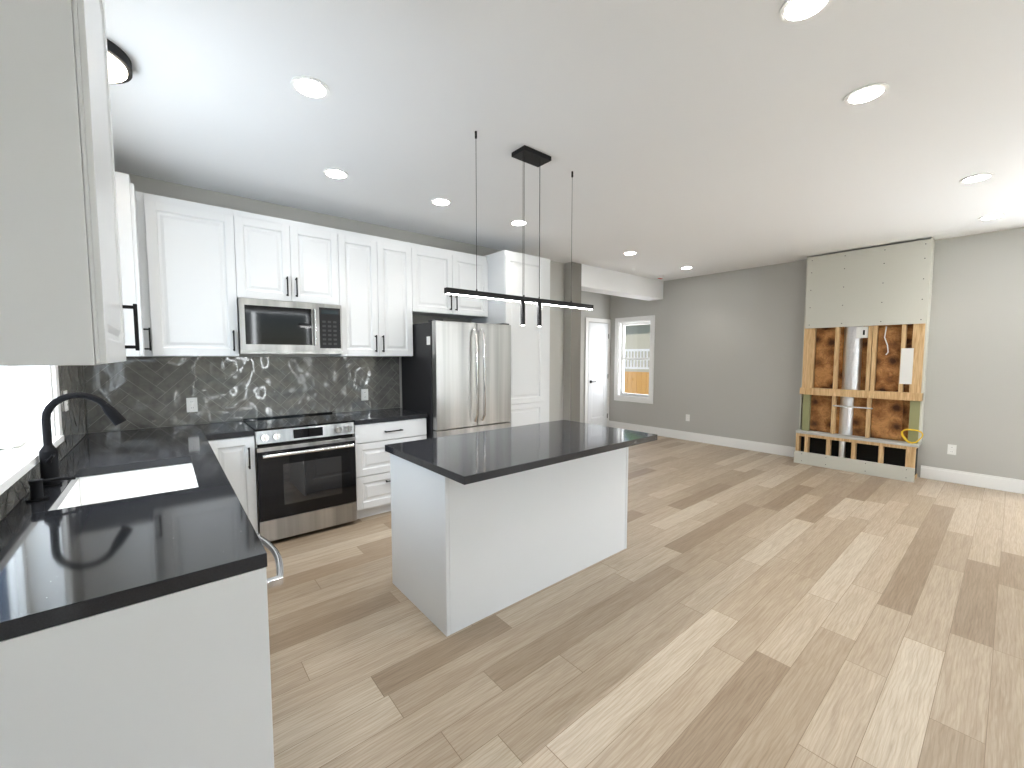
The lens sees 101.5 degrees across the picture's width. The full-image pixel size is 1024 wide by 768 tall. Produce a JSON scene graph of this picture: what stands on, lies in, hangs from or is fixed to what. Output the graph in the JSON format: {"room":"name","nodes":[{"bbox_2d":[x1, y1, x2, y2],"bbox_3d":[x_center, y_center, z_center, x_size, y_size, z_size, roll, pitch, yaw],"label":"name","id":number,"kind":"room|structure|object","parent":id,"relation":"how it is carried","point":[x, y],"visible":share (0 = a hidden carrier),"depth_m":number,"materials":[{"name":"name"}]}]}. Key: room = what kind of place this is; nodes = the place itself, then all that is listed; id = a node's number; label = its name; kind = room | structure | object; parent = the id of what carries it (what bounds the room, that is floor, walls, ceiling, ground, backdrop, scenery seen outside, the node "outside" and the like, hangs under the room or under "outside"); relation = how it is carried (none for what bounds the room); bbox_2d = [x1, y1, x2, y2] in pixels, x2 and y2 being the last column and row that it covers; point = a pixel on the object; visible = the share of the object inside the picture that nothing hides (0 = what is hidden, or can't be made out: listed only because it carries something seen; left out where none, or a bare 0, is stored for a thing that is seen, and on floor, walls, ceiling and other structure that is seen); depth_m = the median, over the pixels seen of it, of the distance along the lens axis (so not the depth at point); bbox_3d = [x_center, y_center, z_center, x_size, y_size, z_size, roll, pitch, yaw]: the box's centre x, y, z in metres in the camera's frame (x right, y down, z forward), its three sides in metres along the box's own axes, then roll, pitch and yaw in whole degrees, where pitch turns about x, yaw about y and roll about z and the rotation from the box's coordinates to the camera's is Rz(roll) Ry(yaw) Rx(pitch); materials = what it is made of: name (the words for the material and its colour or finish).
{"room":"kitchen","nodes":[
{"label":"kitchen","id":0,"kind":"room"},
{"bbox_2d":[83,171,564,432],"bbox_3d":[-1.213,-0.251,4.629,4.960,2.790,0.200,-3,5,-40],"label":"wall","id":1,"kind":"structure","parent":0,"point":[183,192],"depth_m":4.25,"materials":[{"name":"grey paint"}]},
{"bbox_2d":[0,0,131,365],"bbox_3d":[-1.268,-0.666,1.057,0.346,1.230,0.650,-3,5,-40],"label":"upper cabinet","id":2,"kind":"object","parent":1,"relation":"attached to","point":[102,261],"depth_m":0.90,"materials":[{"name":"white wood"}]},
{"bbox_2d":[120,173,147,355],"bbox_3d":[-2.627,-0.754,2.689,0.346,1.150,0.262,-3,5,-40],"label":"upper cabinet","id":3,"kind":"object","parent":1,"relation":"attached to","point":[131,197],"depth_m":2.68,"materials":[{"name":"white wood"}]},
{"bbox_2d":[140,192,155,355],"bbox_3d":[-2.780,-0.758,2.905,0.386,1.130,0.383,-3,5,-40],"label":"upper cabinet","id":4,"kind":"object","parent":1,"relation":"attached to","point":[143,196],"depth_m":2.92,"materials":[{"name":"white wood"}]},
{"bbox_2d":[148,194,247,355],"bbox_3d":[-2.447,-0.778,3.208,0.643,1.130,0.341,-3,5,-40],"label":"upper cabinet","id":5,"kind":"object","parent":1,"relation":"attached to","point":[198,252],"depth_m":3.09,"materials":[{"name":"white wood"}]},
{"bbox_2d":[244,212,343,307],"bbox_3d":[-1.949,-1.033,3.607,0.774,0.675,0.341,-3,5,-40],"label":"upper cabinet","id":6,"kind":"object","parent":1,"relation":"attached to","point":[289,260],"depth_m":3.48,"materials":[{"name":"white wood"}]},
{"bbox_2d":[237,298,341,353],"bbox_3d":[-1.920,-0.474,3.609,0.766,0.430,0.431,-3,5,-40],"label":"microwave","id":7,"kind":"object","parent":6,"relation":"attached to","point":[274,327],"visible":0.92,"depth_m":3.44,"materials":[{"name":"silver metal"}]},
{"bbox_2d":[330,230,419,355],"bbox_3d":[-1.378,-0.837,4.094,0.827,1.130,0.341,-3,5,-40],"label":"upper cabinet","id":8,"kind":"object","parent":1,"relation":"attached to","point":[380,276],"depth_m":3.96,"materials":[{"name":"white wood"}]},
{"bbox_2d":[420,245,487,318],"bbox_3d":[-0.745,-1.096,4.605,0.940,0.680,0.341,-3,5,-40],"label":"upper cabinet","id":9,"kind":"object","parent":1,"relation":"attached to","point":[440,269],"depth_m":4.47,"materials":[{"name":"white wood"}]},
{"bbox_2d":[334,407,427,424],"bbox_3d":[-1.284,0.303,4.056,0.697,0.040,0.637,-3,5,-40],"label":"countertop","id":10,"kind":"structure","parent":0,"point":[361,417],"depth_m":3.96,"materials":[{"name":"black stone"}]},
{"bbox_2d":[92,357,399,431],"bbox_3d":[-2.106,0.029,3.743,2.359,0.546,0.034,-3,5,-40],"label":"tile backsplash","id":11,"kind":"structure","parent":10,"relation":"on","point":[142,392],"depth_m":3.56,"materials":[{"name":"grey tile"}]},
{"bbox_2d":[186,398,197,411],"bbox_3d":[-2.576,0.168,3.369,0.070,0.115,0.009,-3,5,-40],"label":"electrical outlet plate","id":12,"kind":"object","parent":11,"relation":"attached to","point":[192,405],"depth_m":3.37,"materials":[{"name":"white plastic"}]},
{"bbox_2d":[361,389,367,400],"bbox_3d":[-1.500,0.109,4.261,0.070,0.115,0.009,-3,5,-40],"label":"electrical outlet plate","id":13,"kind":"object","parent":11,"relation":"attached to","point":[364,392],"depth_m":4.26,"materials":[{"name":"white plastic"}]},
{"bbox_2d":[104,0,1023,280],"bbox_3d":[1.642,-1.571,2.997,7.780,0.060,8.260,-3,5,-40],"label":"ceiling","id":14,"kind":"structure","parent":0,"point":[704,136],"depth_m":2.37,"materials":[{"name":"white paint"}]},
{"bbox_2d":[107,39,132,83],"bbox_3d":[-1.891,-1.437,1.809,0.370,0.050,0.370,-3,5,-40],"label":"flush-mount ceiling light","id":15,"kind":"object","parent":14,"relation":"attached to","point":[120,66],"visible":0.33,"depth_m":1.87,"materials":[{"name":"black"}]},
{"bbox_2d":[290,76,329,98],"bbox_3d":[-1.006,-1.477,2.088,0.175,0.007,0.175,0,4,5],"label":"recessed light","id":16,"kind":"object","parent":14,"relation":"in","point":[310,87],"depth_m":2.08,"materials":[{"name":"white"}]},
{"bbox_2d":[323,168,348,178],"bbox_3d":[-1.292,-1.542,3.071,0.175,0.007,0.175,0,4,5],"label":"recessed light","id":17,"kind":"object","parent":14,"relation":"in","point":[334,173],"depth_m":3.05,"materials":[{"name":"white"}]},
{"bbox_2d":[431,198,450,205],"bbox_3d":[-0.615,-1.579,3.632,0.175,0.007,0.175,0,4,5],"label":"recessed light","id":18,"kind":"object","parent":14,"relation":"in","point":[436,201],"depth_m":3.61,"materials":[{"name":"white"}]},
{"bbox_2d":[444,131,593,326],"bbox_3d":[0.119,-0.959,2.811,1.310,1.136,0.130,-3,5,-40],"label":"linear pendant light","id":19,"kind":"object","parent":14,"relation":"hanging from","point":[529,155],"visible":1,"depth_m":2.76,"materials":[{"name":"black metal"}]},
{"bbox_2d":[510,220,527,225],"bbox_3d":[0.070,-1.616,4.199,0.175,0.007,0.175,0,4,5],"label":"recessed light","id":20,"kind":"object","parent":14,"relation":"in","point":[515,222],"depth_m":4.18,"materials":[{"name":"white plastic"}]},
{"bbox_2d":[623,251,636,254],"bbox_3d":[1.534,-1.698,5.439,0.175,0.007,0.175,0,4,5],"label":"recessed light","id":21,"kind":"object","parent":14,"relation":"in","point":[631,252],"depth_m":5.43,"materials":[{"name":"white plastic"}]},
{"bbox_2d":[779,0,832,23],"bbox_3d":[1.121,-1.444,1.594,0.175,0.007,0.175,0,4,5],"label":"recessed light","id":22,"kind":"object","parent":14,"relation":"in","point":[794,11],"depth_m":1.61,"materials":[{"name":"white plastic"}]},
{"bbox_2d":[844,83,888,104],"bbox_3d":[1.811,-1.480,2.140,0.175,0.007,0.175,0,4,5],"label":"recessed light","id":23,"kind":"object","parent":14,"relation":"in","point":[870,92],"depth_m":2.13,"materials":[{"name":"white plastic"}]},
{"bbox_2d":[959,173,993,182],"bbox_3d":[3.495,-1.547,3.147,0.175,0.007,0.175,0,4,5],"label":"recessed light","id":24,"kind":"object","parent":14,"relation":"in","point":[979,177],"depth_m":3.14,"materials":[{"name":"white"}]},
{"bbox_2d":[978,214,1005,219],"bbox_3d":[4.612,-1.605,4.022,0.175,0.007,0.175,0,4,5],"label":"recessed light","id":25,"kind":"object","parent":14,"relation":"in","point":[994,216],"depth_m":4.02,"materials":[{"name":"white plastic"}]},
{"bbox_2d":[563,262,581,421],"bbox_3d":[0.820,-0.356,6.224,0.210,2.790,0.340,-3,5,-40],"label":"wall","id":26,"kind":"structure","parent":0,"point":[572,358],"depth_m":6.07,"materials":[{"name":"grey paint"}]},
{"bbox_2d":[580,291,609,422],"bbox_3d":[1.050,-0.462,7.829,2.620,2.790,0.200,-3,5,-40],"label":"wall","id":27,"kind":"structure","parent":0,"point":[601,304],"depth_m":8.00,"materials":[{"name":"grey paint"}]},
{"bbox_2d":[584,317,610,426],"bbox_3d":[1.704,-0.185,8.209,0.751,2.187,0.076,-3,5,-40],"label":"door","id":28,"kind":"structure","parent":27,"relation":"attached to","point":[597,372],"depth_m":8.22,"materials":[{"name":"white wood"}]},
{"bbox_2d":[581,264,663,300],"bbox_3d":[1.770,-1.638,6.891,2.210,0.320,0.280,-3,5,-40],"label":"ceiling beam","id":29,"kind":"structure","parent":0,"point":[604,281],"depth_m":6.70,"materials":[{"name":"white paint"}]},
{"bbox_2d":[263,436,1023,767],"bbox_3d":[1.642,1.273,3.185,7.780,0.060,8.260,-3,5,-40],"label":"floor","id":30,"kind":"structure","parent":0,"point":[735,608],"depth_m":2.13,"materials":[{"name":"brown wood"}]},
{"bbox_2d":[0,498,275,767],"bbox_3d":[-1.150,0.940,1.253,0.644,0.860,0.669,-3,5,-40],"label":"base cabinet","id":31,"kind":"object","parent":30,"relation":"on","point":[180,679],"depth_m":1.03,"materials":[{"name":"white wood"}]},
{"bbox_2d":[0,424,266,640],"bbox_3d":[-1.868,0.433,2.090,0.649,0.040,2.922,-3,5,-40],"label":"countertop","id":32,"kind":"structure","parent":31,"relation":"on","point":[62,566],"depth_m":1.26,"materials":[{"name":"black stone"}]},
{"bbox_2d":[0,365,95,520],"bbox_3d":[-2.104,0.153,1.875,0.030,0.546,2.912,-3,5,-40],"label":"tile backsplash","id":33,"kind":"structure","parent":32,"relation":"on","point":[72,378],"depth_m":2.50,"materials":[{"name":"grey tile"}]},
{"bbox_2d":[63,390,68,410],"bbox_3d":[-2.519,0.094,2.365,0.009,0.115,0.070,-3,5,-40],"label":"electrical outlet plate","id":34,"kind":"object","parent":33,"relation":"attached to","point":[65,392],"depth_m":2.35,"materials":[{"name":"white plastic"}]},
{"bbox_2d":[25,477,75,502],"bbox_3d":[-1.790,0.404,1.625,0.136,0.078,0.060,-3,5,-40],"label":"soap dispenser","id":35,"kind":"object","parent":32,"relation":"on","point":[36,491],"visible":1,"depth_m":1.59,"materials":[{"name":"black metal"}]},
{"bbox_2d":[39,392,125,487],"bbox_3d":[-1.855,0.234,1.807,0.282,0.394,0.146,-3,5,-40],"label":"faucet","id":36,"kind":"object","parent":32,"relation":"on","point":[48,460],"visible":0.92,"depth_m":1.77,"materials":[{"name":"black metal"}]},
{"bbox_2d":[57,463,196,509],"bbox_3d":[-1.720,0.582,1.916,0.498,0.232,0.788,-3,5,-40],"label":"undermount sink","id":37,"kind":"object","parent":32,"relation":"in","point":[88,490],"visible":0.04,"depth_m":2.17,"materials":[{"name":"white ceramic"}]},
{"bbox_2d":[208,439,219,462],"bbox_3d":[-2.576,0.823,3.017,0.711,0.860,0.631,-3,5,-40],"label":"base cabinet","id":38,"kind":"object","parent":30,"relation":"on","point":[215,444],"depth_m":2.98,"materials":[{"name":"white wood"}]},
{"bbox_2d":[200,420,254,439],"bbox_3d":[-2.230,0.355,3.269,0.284,0.040,0.642,-3,5,-40],"label":"countertop","id":39,"kind":"structure","parent":38,"relation":"on","point":[230,429],"depth_m":3.15,"materials":[{"name":"black stone"}]},
{"bbox_2d":[243,412,356,541],"bbox_3d":[-1.804,0.742,3.583,0.730,0.886,0.706,-3,5,-40],"label":"range","id":40,"kind":"object","parent":30,"relation":"on","point":[305,465],"visible":1,"depth_m":3.35,"materials":[{"name":"silver metal"}]},
{"bbox_2d":[401,319,510,438],"bbox_3d":[-0.573,0.254,4.495,0.919,1.800,0.814,-3,5,-40],"label":"refrigerator","id":41,"kind":"object","parent":30,"relation":"on","point":[456,378],"visible":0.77,"depth_m":4.16,"materials":[{"name":"silver metal"}]},
{"bbox_2d":[390,447,627,635],"bbox_3d":[0.033,0.830,2.917,1.568,0.859,0.728,-3,5,-40],"label":"kitchen island","id":42,"kind":"object","parent":30,"relation":"on","point":[463,556],"visible":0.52,"depth_m":2.45,"materials":[{"name":"white wood"}]},
{"bbox_2d":[385,420,657,484],"bbox_3d":[0.117,0.388,2.781,1.621,0.040,0.900,-3,5,-40],"label":"island countertop","id":43,"kind":"structure","parent":42,"relation":"on","point":[468,458],"depth_m":2.53,"materials":[{"name":"black stone"}]},
{"bbox_2d":[472,250,549,426],"bbox_3d":[-0.012,-0.185,5.071,0.695,2.600,0.656,-3,5,-40],"label":"pantry cabinet","id":44,"kind":"object","parent":30,"relation":"on","point":[513,273],"visible":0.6,"depth_m":4.77,"materials":[{"name":"white wood"}]},
{"bbox_2d":[794,237,934,481],"bbox_3d":[4.389,-0.292,5.276,0.347,2.787,1.244,-3,5,-40],"label":"framing","id":45,"kind":"object","parent":30,"relation":"on","point":[865,348],"visible":1,"depth_m":5.18,"materials":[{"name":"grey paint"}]},
{"bbox_2d":[609,227,1023,479],"bbox_3d":[4.620,-0.304,5.431,0.200,2.790,8.060,-3,5,-40],"label":"wall","id":46,"kind":"structure","parent":0,"point":[728,348],"depth_m":5.99,"materials":[{"name":"grey paint"}]},
{"bbox_2d":[614,315,654,403],"bbox_3d":[2.397,-0.468,8.070,0.200,1.630,0.870,-3,5,-40],"label":"window","id":47,"kind":"structure","parent":46,"relation":"in","point":[620,358],"depth_m":8.15,"materials":[{"name":"white"}]},
{"bbox_2d":[609,420,794,456],"bbox_3d":[3.044,0.901,7.244,0.015,0.147,3.385,-3,5,-40],"label":"baseboard","id":48,"kind":"structure","parent":46,"relation":"attached to","point":[697,437],"depth_m":6.91,"materials":[{"name":"white wood"}]},
{"bbox_2d":[947,444,956,454],"bbox_3d":[5.057,0.755,4.810,0.009,0.115,0.070,-3,5,-40],"label":"electrical outlet plate","id":49,"kind":"object","parent":46,"relation":"attached to","point":[951,449],"depth_m":4.81,"materials":[{"name":"white plastic"}]},
{"bbox_2d":[920,465,1023,493],"bbox_3d":[5.933,1.130,3.776,0.015,0.147,3.235,-3,5,-40],"label":"baseboard","id":50,"kind":"structure","parent":46,"relation":"attached to","point":[981,480],"depth_m":4.68,"materials":[{"name":"white wood"}]},
{"bbox_3d":[-0.947,0.036,0.282,0.200,2.790,7.240,-3,5,-40],"label":"wall","id":51,"kind":"structure","parent":0,"visible":0},
{"bbox_2d":[0,366,63,494],"bbox_3d":[-2.079,-0.357,1.656,0.205,1.395,1.275,-3,5,-40],"label":"window","id":52,"kind":"structure","parent":51,"relation":"in","point":[27,396],"depth_m":2.08,"materials":[{"name":"white"}]},
{"label":"outside","id":53,"kind":"structure","parent":0,"visible":0},
{"bbox_2d":[624,324,649,394],"bbox_3d":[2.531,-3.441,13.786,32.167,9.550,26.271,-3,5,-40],"label":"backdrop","id":54,"kind":"structure","parent":53,"point":[637,351],"depth_m":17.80,"materials":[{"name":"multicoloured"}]}
]}

